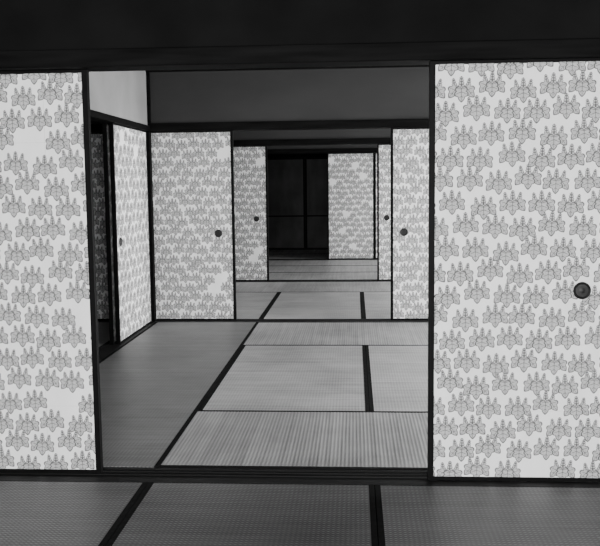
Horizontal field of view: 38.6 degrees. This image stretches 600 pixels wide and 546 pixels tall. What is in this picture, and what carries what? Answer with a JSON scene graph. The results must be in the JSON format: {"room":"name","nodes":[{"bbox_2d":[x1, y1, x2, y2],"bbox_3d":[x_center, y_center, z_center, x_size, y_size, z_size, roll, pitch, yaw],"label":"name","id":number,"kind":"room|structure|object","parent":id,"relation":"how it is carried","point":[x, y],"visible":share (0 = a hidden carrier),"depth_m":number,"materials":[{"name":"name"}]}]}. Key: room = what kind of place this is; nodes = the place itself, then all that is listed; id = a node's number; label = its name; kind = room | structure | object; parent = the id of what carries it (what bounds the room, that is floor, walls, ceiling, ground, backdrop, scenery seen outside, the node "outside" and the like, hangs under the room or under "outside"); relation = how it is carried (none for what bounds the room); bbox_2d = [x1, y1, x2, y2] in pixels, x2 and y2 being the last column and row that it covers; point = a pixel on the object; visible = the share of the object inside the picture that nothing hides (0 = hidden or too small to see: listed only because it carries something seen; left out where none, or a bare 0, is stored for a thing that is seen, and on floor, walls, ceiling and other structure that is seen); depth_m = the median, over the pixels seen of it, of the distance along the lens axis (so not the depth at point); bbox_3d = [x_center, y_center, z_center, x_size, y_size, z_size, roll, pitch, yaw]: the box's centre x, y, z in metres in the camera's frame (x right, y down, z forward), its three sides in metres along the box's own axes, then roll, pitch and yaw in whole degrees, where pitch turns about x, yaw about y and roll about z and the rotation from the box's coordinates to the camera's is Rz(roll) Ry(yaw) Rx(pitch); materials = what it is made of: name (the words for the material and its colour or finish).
{"room":"traditional dwelling","nodes":[
{"label":"traditional dwelling","id":0,"kind":"room"},
{"bbox_2d":[89,71,146,124],"bbox_3d":[-1.602,-1.417,5.886,0.080,0.530,4.231,0,6,4],"label":"wall","id":1,"kind":"structure","parent":0,"point":[122,94],"depth_m":7.09,"materials":[{"name":"paint"}]},
{"bbox_2d":[102,123,115,344],"bbox_3d":[-1.518,-0.366,7.509,0.036,1.800,1.130,0,6,4],"label":"sliding door","id":2,"kind":"structure","parent":1,"relation":"in","point":[105,126],"depth_m":6.96,"materials":[{"name":"wood"}]},
{"bbox_2d":[90,109,149,130],"bbox_3d":[-1.596,-1.130,5.931,0.125,0.049,4.201,0,6,4],"label":"lintel","id":3,"kind":"object","parent":1,"relation":"attached to","point":[96,116],"visible":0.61,"depth_m":6.85,"materials":[{"name":"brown wood"}]},
{"bbox_2d":[109,123,151,343],"bbox_3d":[-1.472,-0.369,7.536,0.036,1.800,1.130,0,6,4],"label":"sliding door","id":4,"kind":"structure","parent":1,"relation":"in","point":[128,145],"depth_m":7.40,"materials":[{"name":"paper"}]},
{"bbox_2d":[91,67,428,123],"bbox_3d":[0.104,-1.666,7.968,6.320,0.505,0.100,0,6,4],"label":"wall","id":5,"kind":"structure","parent":0,"point":[397,92],"depth_m":7.93,"materials":[{"name":"grey paint"}]},
{"bbox_2d":[91,133,108,319],"bbox_3d":[-1.898,-0.437,8.230,0.800,1.800,0.036,0,6,4],"label":"sliding door","id":6,"kind":"structure","parent":5,"relation":"in","point":[96,138],"depth_m":8.22,"materials":[{"name":"paper"}]},
{"bbox_2d":[151,131,236,319],"bbox_3d":[-1.020,-0.441,8.174,0.800,1.800,0.036,0,6,4],"label":"sliding door","id":7,"kind":"structure","parent":5,"relation":"in","point":[193,171],"depth_m":8.16,"materials":[{"name":"paper"}]},
{"bbox_2d":[91,119,428,132],"bbox_3d":[0.107,-1.378,7.998,6.320,0.074,0.160,0,6,4],"label":"lintel","id":8,"kind":"object","parent":5,"relation":"attached to","point":[386,123],"visible":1,"depth_m":7.94,"materials":[{"name":"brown wood"}]},
{"bbox_2d":[146,72,150,122],"bbox_3d":[-1.413,-1.652,7.998,0.030,0.503,0.034,0,6,4],"label":"wooden post","id":9,"kind":"object","parent":8,"relation":"on","point":[147,73],"visible":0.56,"depth_m":7.98,"materials":[{"name":"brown wood"}]},
{"bbox_2d":[145,65,428,71],"bbox_3d":[-0.036,-1.674,5.799,6.320,0.035,4.321,0,6,4],"label":"trim","id":10,"kind":"structure","parent":5,"relation":"attached to","point":[406,65],"depth_m":7.87,"materials":[{"name":"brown wood"}]},
{"bbox_2d":[391,128,428,319],"bbox_3d":[1.250,-0.451,8.028,0.800,1.800,0.036,0,6,4],"label":"sliding door","id":11,"kind":"structure","parent":5,"relation":"in","point":[409,146],"depth_m":8.03,"materials":[{"name":"paper"}]},
{"bbox_2d":[0,0,599,50],"bbox_3d":[-0.176,-1.468,3.603,6.320,1.025,0.100,0,6,4],"label":"wall","id":12,"kind":"structure","parent":0,"point":[24,24],"depth_m":3.59,"materials":[{"name":"paint"}]},
{"bbox_2d":[0,70,102,472],"bbox_3d":[-1.311,0.016,3.841,0.800,1.800,0.036,0,6,4],"label":"sliding door","id":13,"kind":"structure","parent":12,"relation":"in","point":[50,396],"depth_m":3.82,"materials":[{"name":"paper"}]},
{"bbox_2d":[0,38,599,71],"bbox_3d":[-0.170,-0.921,3.660,6.320,0.074,0.160,0,6,4],"label":"lintel","id":14,"kind":"object","parent":12,"relation":"attached to","point":[398,53],"visible":1,"depth_m":3.58,"materials":[{"name":"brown wood"}]},
{"bbox_2d":[427,58,599,481],"bbox_3d":[0.951,0.010,3.656,0.800,1.800,0.036,0,6,4],"label":"sliding door","id":15,"kind":"structure","parent":12,"relation":"in","point":[514,217],"depth_m":3.65,"materials":[{"name":"paper"}]},
{"bbox_2d":[305,153,324,242],"bbox_3d":[0.681,-1.645,16.962,6.320,2.430,0.100,0,6,4],"label":"wall","id":16,"kind":"structure","parent":0,"point":[320,153],"depth_m":17.02,"materials":[{"name":"paint"}]},
{"bbox_2d":[267,157,327,249],"bbox_3d":[0.104,-1.367,16.927,1.850,1.800,0.040,0,6,4],"label":"door","id":17,"kind":"structure","parent":16,"relation":"in","point":[286,176],"depth_m":16.93,"materials":[{"name":"black paint"}]},
{"bbox_2d":[267,153,372,157],"bbox_3d":[1.471,-2.308,16.746,4.710,0.075,0.090,0,6,4],"label":"lintel","id":18,"kind":"object","parent":16,"relation":"attached to","point":[325,154],"depth_m":16.80,"materials":[{"name":"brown wood"}]},
{"bbox_2d":[233,129,400,139],"bbox_3d":[0.313,-2.013,11.259,6.320,0.505,0.100,0,6,4],"label":"wall","id":19,"kind":"structure","parent":0,"point":[332,133],"depth_m":11.24,"materials":[{"name":"grey paint"}]},
{"bbox_2d":[233,146,268,280],"bbox_3d":[-0.825,-0.787,11.466,0.800,1.800,0.036,0,6,4],"label":"sliding door","id":20,"kind":"structure","parent":19,"relation":"in","point":[250,162],"depth_m":11.44,"materials":[{"name":"paper"}]},
{"bbox_2d":[233,138,390,145],"bbox_3d":[0.317,-1.725,11.289,6.320,0.074,0.160,0,6,4],"label":"lintel","id":21,"kind":"object","parent":19,"relation":"attached to","point":[352,141],"visible":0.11,"depth_m":11.22,"materials":[{"name":"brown wood"}]},
{"bbox_2d":[377,144,390,280],"bbox_3d":[1.420,-0.797,11.322,0.800,1.800,0.036,0,6,4],"label":"sliding door","id":22,"kind":"structure","parent":19,"relation":"in","point":[383,150],"depth_m":11.33,"materials":[{"name":"paper"}]},
{"bbox_2d":[267,144,376,148],"bbox_3d":[0.517,-2.349,14.455,6.320,0.505,0.100,0,6,4],"label":"wall","id":23,"kind":"structure","parent":0,"point":[367,145],"depth_m":14.44,"materials":[{"name":"grey paint"}]},
{"bbox_2d":[267,148,376,153],"bbox_3d":[0.520,-2.061,14.485,6.320,0.074,0.160,0,6,4],"label":"lintel","id":24,"kind":"object","parent":23,"relation":"attached to","point":[339,150],"visible":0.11,"depth_m":14.42,"materials":[{"name":"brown wood"}]},
{"bbox_2d":[327,153,374,258],"bbox_3d":[0.866,-1.131,14.568,0.800,1.800,0.032,0,6,4],"label":"sliding door","id":25,"kind":"structure","parent":23,"relation":"in","point":[350,176],"depth_m":14.55,"materials":[{"name":"paper"}]},
{"bbox_2d":[374,153,376,258],"bbox_3d":[1.666,-1.138,14.555,0.800,1.800,0.036,0,6,4],"label":"sliding door","id":26,"kind":"structure","parent":23,"relation":"in","point":[375,154],"depth_m":14.56,"materials":[{"name":"paper"}]},
{"bbox_3d":[0.078,0.618,7.415,6.520,0.068,19.600,0,6,4],"label":"floor","id":27,"kind":"structure","parent":0,"visible":0},
{"bbox_2d":[0,481,147,545],"bbox_3d":[-1.222,1.051,2.818,0.987,0.051,1.977,0,6,4],"label":"mat","id":28,"kind":"object","parent":27,"relation":"on","point":[32,513],"visible":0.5,"depth_m":3.44,"materials":[{"name":"wicker"}]},
{"bbox_2d":[98,322,109,349],"bbox_3d":[-1.967,0.609,7.127,0.752,0.051,2.167,0,6,4],"label":"mat","id":29,"kind":"object","parent":27,"relation":"on","point":[103,327],"visible":0.06,"depth_m":7.53,"materials":[{"name":"wicker"}]},
{"bbox_2d":[99,322,154,360],"bbox_3d":[-1.578,0.712,6.114,0.136,0.049,4.161,0,6,4],"label":"door sill","id":30,"kind":"structure","parent":27,"relation":"on","point":[108,349],"depth_m":6.93,"materials":[{"name":"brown wood"}]},
{"bbox_2d":[100,372,223,467],"bbox_3d":[-1.083,0.822,4.997,0.987,0.051,1.987,0,6,4],"label":"mat","id":31,"kind":"object","parent":27,"relation":"on","point":[144,415],"visible":0.34,"depth_m":4.96,"materials":[{"name":"wicker"}]},
{"bbox_2d":[99,322,258,372],"bbox_3d":[-0.952,0.604,7.061,0.987,0.051,2.167,0,6,4],"label":"mat","id":32,"kind":"object","parent":27,"relation":"on","point":[173,347],"visible":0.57,"depth_m":6.84,"materials":[{"name":"wicker"}]},
{"bbox_2d":[105,483,377,545],"bbox_3d":[-0.234,1.047,2.755,0.987,0.051,1.977,0,6,4],"label":"mat","id":33,"kind":"object","parent":27,"relation":"on","point":[163,514],"visible":1,"depth_m":3.37,"materials":[{"name":"wicker"}]},
{"bbox_2d":[236,292,278,318],"bbox_3d":[-0.806,0.363,9.349,0.987,0.051,2.017,0,6,4],"label":"mat","id":34,"kind":"object","parent":27,"relation":"on","point":[249,305],"visible":0.24,"depth_m":9.37,"materials":[{"name":"wicker"}]},
{"bbox_2d":[236,282,285,291],"bbox_3d":[-0.707,0.201,10.892,0.987,0.051,1.087,0,6,4],"label":"mat","id":35,"kind":"object","parent":27,"relation":"on","point":[240,286],"visible":0.33,"depth_m":10.90,"materials":[{"name":"wicker"}]},
{"bbox_2d":[98,319,427,321],"bbox_3d":[0.127,0.476,8.180,6.320,0.049,0.195,0,6,4],"label":"door sill","id":36,"kind":"structure","parent":27,"relation":"on","point":[237,320],"depth_m":8.19,"materials":[{"name":"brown wood"}]},
{"bbox_2d":[147,131,155,321],"bbox_3d":[-1.440,-0.434,8.151,0.085,1.800,0.070,0,6,4],"label":"wooden post","id":37,"kind":"object","parent":36,"relation":"on","point":[149,152],"visible":0.48,"depth_m":8.13,"materials":[{"name":"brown wood"}]},
{"bbox_2d":[269,272,292,279],"bbox_3d":[-0.628,0.070,12.138,0.987,0.051,0.997,0,6,4],"label":"mat","id":38,"kind":"object","parent":27,"relation":"on","point":[272,275],"visible":0.17,"depth_m":12.19,"materials":[{"name":"wicker"}]},
{"bbox_2d":[269,266,296,271],"bbox_3d":[-0.565,-0.035,13.130,0.987,0.051,0.997,0,6,4],"label":"mat","id":39,"kind":"object","parent":27,"relation":"on","point":[271,268],"visible":0.14,"depth_m":13.18,"materials":[{"name":"wicker"}]},
{"bbox_2d":[199,345,368,410],"bbox_3d":[-0.032,0.713,5.926,0.987,0.051,1.987,0,6,4],"label":"mat","id":40,"kind":"object","parent":27,"relation":"on","point":[279,378],"visible":0.79,"depth_m":5.67,"materials":[{"name":"wicker"}]},
{"bbox_2d":[269,260,300,265],"bbox_3d":[-0.501,-0.140,14.128,0.987,0.051,1.007,0,6,4],"label":"mat","id":41,"kind":"object","parent":27,"relation":"on","point":[271,262],"visible":0.29,"depth_m":14.17,"materials":[{"name":"wicker"}]},
{"bbox_2d":[269,254,304,258],"bbox_3d":[-0.421,-0.271,15.373,0.987,0.051,1.077,0,6,4],"label":"mat","id":42,"kind":"object","parent":27,"relation":"on","point":[271,256],"visible":0.31,"depth_m":15.36,"materials":[{"name":"wicker"}]},
{"bbox_2d":[269,249,308,253],"bbox_3d":[-0.353,-0.384,16.445,0.987,0.051,1.077,0,6,4],"label":"mat","id":43,"kind":"object","parent":27,"relation":"on","point":[283,251],"visible":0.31,"depth_m":16.47,"materials":[{"name":"wicker"}]},
{"bbox_2d":[160,410,427,469],"bbox_3d":[0.367,0.867,4.410,1.977,0.051,0.997,0,6,4],"label":"mat","id":44,"kind":"object","parent":27,"relation":"on","point":[242,439],"visible":0.45,"depth_m":4.35,"materials":[{"name":"wicker"}]},
{"bbox_2d":[0,467,599,488],"bbox_3d":[-0.150,0.933,3.841,6.320,0.049,0.195,0,6,4],"label":"door sill","id":45,"kind":"structure","parent":27,"relation":"on","point":[109,474],"depth_m":3.83,"materials":[{"name":"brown wood"}]},
{"bbox_2d":[236,280,376,281],"bbox_3d":[0.337,0.130,11.471,6.320,0.049,0.195,0,6,4],"label":"door sill","id":46,"kind":"structure","parent":27,"relation":"on","point":[269,280],"depth_m":11.48,"materials":[{"name":"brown wood"}]},
{"bbox_2d":[261,292,362,318],"bbox_3d":[0.182,0.359,9.286,0.987,0.051,2.017,0,6,4],"label":"mat","id":47,"kind":"object","parent":27,"relation":"on","point":[287,305],"visible":0.79,"depth_m":9.11,"materials":[{"name":"wicker"}]},
{"bbox_2d":[303,254,327,258],"bbox_3d":[1.060,-0.278,15.278,1.977,0.051,1.077,0,6,4],"label":"mat","id":48,"kind":"object","parent":27,"relation":"on","point":[307,256],"visible":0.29,"depth_m":15.28,"materials":[{"name":"wicker"}]},
{"bbox_2d":[306,249,327,253],"bbox_3d":[1.129,-0.390,16.350,1.977,0.051,1.077,0,6,4],"label":"mat","id":49,"kind":"object","parent":27,"relation":"on","point":[310,251],"visible":0.26,"depth_m":16.39,"materials":[{"name":"fabric"}]},
{"bbox_2d":[269,259,376,259],"bbox_3d":[0.540,-0.207,14.667,6.320,0.049,0.195,0,6,4],"label":"door sill","id":50,"kind":"structure","parent":27,"relation":"on","point":[269,259],"depth_m":14.72,"materials":[{"name":"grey wood"}]},
{"bbox_2d":[288,272,376,279],"bbox_3d":[0.854,0.063,12.043,1.977,0.051,0.997,0,6,4],"label":"mat","id":51,"kind":"object","parent":27,"relation":"on","point":[295,275],"visible":0.45,"depth_m":12.04,"materials":[{"name":"wicker"}]},
{"bbox_2d":[280,281,390,291],"bbox_3d":[0.775,0.194,10.797,1.977,0.051,1.087,0,6,4],"label":"mat","id":52,"kind":"object","parent":27,"relation":"on","point":[357,286],"visible":0.45,"depth_m":10.78,"materials":[{"name":"wicker"}]},
{"bbox_2d":[294,265,376,271],"bbox_3d":[0.917,-0.041,13.035,1.977,0.051,0.997,0,6,4],"label":"mat","id":53,"kind":"object","parent":27,"relation":"on","point":[355,268],"visible":0.45,"depth_m":13.05,"materials":[{"name":"wicker"}]},
{"bbox_2d":[244,322,427,349],"bbox_3d":[0.562,0.545,7.462,1.977,0.051,1.167,0,6,4],"label":"mat","id":54,"kind":"object","parent":27,"relation":"on","point":[264,333],"visible":0.52,"depth_m":7.43,"materials":[{"name":"wicker"}]},
{"bbox_2d":[298,260,376,265],"bbox_3d":[0.981,-0.146,14.033,1.977,0.051,1.007,0,6,4],"label":"mat","id":55,"kind":"object","parent":27,"relation":"on","point":[303,262],"visible":0.43,"depth_m":14.03,"materials":[{"name":"wicker"}]},
{"bbox_2d":[362,292,390,318],"bbox_3d":[1.170,0.355,9.222,0.987,0.051,2.017,0,6,4],"label":"mat","id":56,"kind":"object","parent":27,"relation":"on","point":[376,305],"visible":0.33,"depth_m":9.12,"materials":[{"name":"wicker"}]},
{"bbox_2d":[366,345,427,410],"bbox_3d":[0.956,0.708,5.862,0.987,0.051,1.987,0,6,4],"label":"mat","id":57,"kind":"object","parent":27,"relation":"on","point":[397,376],"visible":0.36,"depth_m":5.73,"materials":[{"name":"wicker"}]},
{"bbox_2d":[375,485,599,545],"bbox_3d":[0.754,1.042,2.691,0.987,0.051,1.977,0,6,4],"label":"mat","id":58,"kind":"object","parent":27,"relation":"on","point":[405,515],"visible":0.88,"depth_m":3.34,"materials":[{"name":"wicker"}]}
]}

